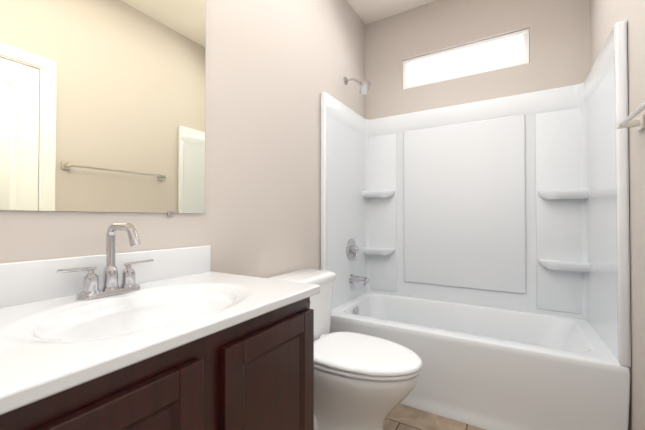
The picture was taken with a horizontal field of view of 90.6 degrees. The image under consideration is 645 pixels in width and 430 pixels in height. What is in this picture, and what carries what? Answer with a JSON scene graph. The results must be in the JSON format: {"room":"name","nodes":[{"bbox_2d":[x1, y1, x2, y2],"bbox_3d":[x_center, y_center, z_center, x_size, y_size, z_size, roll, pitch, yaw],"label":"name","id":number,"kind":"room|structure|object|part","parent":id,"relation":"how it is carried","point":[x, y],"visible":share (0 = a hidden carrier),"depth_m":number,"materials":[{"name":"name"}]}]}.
{"room":"bathroom","nodes":[
{"label":"bathroom","id":0,"kind":"room"},
{"bbox_2d":[0,0,364,277],"bbox_3d":[-0.369,-0.304,1.666,0.120,2.780,2.947,0,-1,31],"label":"wall","id":1,"kind":"structure","parent":0,"point":[274,69],"depth_m":1.61,"materials":[{"name":"beige paint"}]},
{"bbox_2d":[0,0,205,215],"bbox_3d":[-0.739,-0.522,0.921,0.008,1.042,0.965,0,-1,31],"label":"mirror","id":2,"kind":"object","parent":1,"relation":"attached to","point":[102,105],"visible":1,"depth_m":1.00,"materials":[{"name":"clear glass"}]},
{"bbox_2d":[347,0,436,23],"bbox_3d":[0.342,-1.739,1.259,1.776,0.080,2.947,0,-1,31],"label":"ceiling","id":3,"kind":"structure","parent":0,"point":[368,11],"depth_m":2.59,"materials":[{"name":"white paint"}]},
{"bbox_2d":[383,403,485,429],"bbox_3d":[0.342,1.121,1.225,1.776,0.080,2.947,0,-1,31],"label":"floor","id":4,"kind":"structure","parent":0,"point":[401,417],"depth_m":1.68,"materials":[{"name":"tile"}]},
{"bbox_2d":[0,223,319,429],"bbox_3d":[-0.506,0.548,0.761,0.558,1.056,1.021,0,-1,31],"label":"bathroom vanity","id":5,"kind":"object","parent":4,"relation":"on","point":[184,338],"visible":1,"depth_m":0.75,"materials":[{"name":"white stone"}]},
{"bbox_2d":[57,223,153,299],"bbox_3d":[-0.570,0.126,0.903,0.168,0.208,0.254,0,-1,31],"label":"faucet","id":6,"kind":"object","parent":5,"relation":"on","point":[128,289],"depth_m":0.92,"materials":[{"name":"silver metal"}]},
{"bbox_3d":[-0.354,0.621,0.500,0.019,0.646,0.386,0,-1,31],"label":"door","id":7,"kind":"part","parent":5,"relation":"part of","materials":[{"name":"brown wood"}]},
{"bbox_3d":[-0.130,0.626,0.875,0.019,0.646,0.371,0,-1,31],"label":"door","id":8,"kind":"part","parent":5,"relation":"part of","materials":[{"name":"brown wood"}]},
{"bbox_2d":[268,269,421,429],"bbox_3d":[0.097,0.702,1.553,0.757,0.766,0.480,0,-1,31],"label":"toilet","id":9,"kind":"object","parent":4,"relation":"on","point":[364,382],"visible":0.69,"depth_m":1.40,"materials":[{"name":"white ceramic"}]},
{"bbox_3d":[-0.128,0.343,1.691,0.232,0.045,0.480,0,-1,31],"label":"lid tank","id":10,"kind":"part","parent":9,"relation":"part of","materials":[{"name":"white ceramic"}]},
{"bbox_3d":[-0.129,0.521,1.689,0.215,0.310,0.452,0,-1,31],"label":"tank","id":11,"kind":"part","parent":9,"relation":"part of","materials":[{"name":"white ceramic"}]},
{"bbox_3d":[0.150,0.881,1.519,0.609,0.406,0.386,0,-1,31],"label":"bowl","id":12,"kind":"part","parent":9,"relation":"part of","materials":[{"name":"white ceramic"}]},
{"bbox_3d":[0.194,0.643,1.496,0.532,0.026,0.400,0,-1,31],"label":"seat lid","id":13,"kind":"part","parent":9,"relation":"part of","materials":[{"name":"white plastic"}]},
{"bbox_2d":[321,20,630,429],"bbox_3d":[0.836,0.007,2.068,1.530,2.167,0.768,0,-1,31],"label":"tub surround","id":14,"kind":"object","parent":4,"relation":"on","point":[475,257],"visible":0.92,"depth_m":2.12,"materials":[{"name":"white plastic"}]},
{"bbox_2d":[329,292,630,429],"bbox_3d":[0.837,0.871,2.057,1.528,0.440,0.768,0,-1,31],"label":"tub","id":15,"kind":"object","parent":14,"relation":"in","point":[485,366],"depth_m":1.67,"materials":[{"name":"white plastic"}]},
{"bbox_2d":[365,0,589,119],"bbox_3d":[1.066,-0.294,2.456,1.536,2.780,0.120,0,-1,31],"label":"wall","id":16,"kind":"structure","parent":0,"point":[432,27],"depth_m":2.37,"materials":[{"name":"beige paint"}]},
{"bbox_2d":[403,29,528,88],"bbox_3d":[1.062,-1.165,2.455,0.886,0.246,0.053,0,-1,31],"label":"window","id":17,"kind":"structure","parent":16,"relation":"in","point":[523,35],"depth_m":2.42,"materials":[{"name":"white glass"}]},
{"bbox_3d":[1.067,-1.165,2.464,0.830,0.190,0.008,0,-1,31],"label":"glowing window glass","id":18,"kind":"part","parent":17,"relation":"part of","materials":[{"name":"white glass"}]},
{"bbox_2d":[590,0,644,429],"bbox_3d":[1.331,-0.308,1.284,0.120,2.780,1.860,0,-1,31],"label":"wall","id":19,"kind":"structure","parent":0,"point":[606,16],"depth_m":1.30,"materials":[{"name":"beige paint"}]},
{"bbox_2d":[616,102,644,130],"bbox_3d":[1.008,-0.353,0.934,0.074,0.052,0.742,0,-1,31],"label":"towel rail","id":20,"kind":"object","parent":19,"relation":"attached to","point":[638,123],"visible":1,"depth_m":1.20,"materials":[{"name":"silver metal"}]}
]}

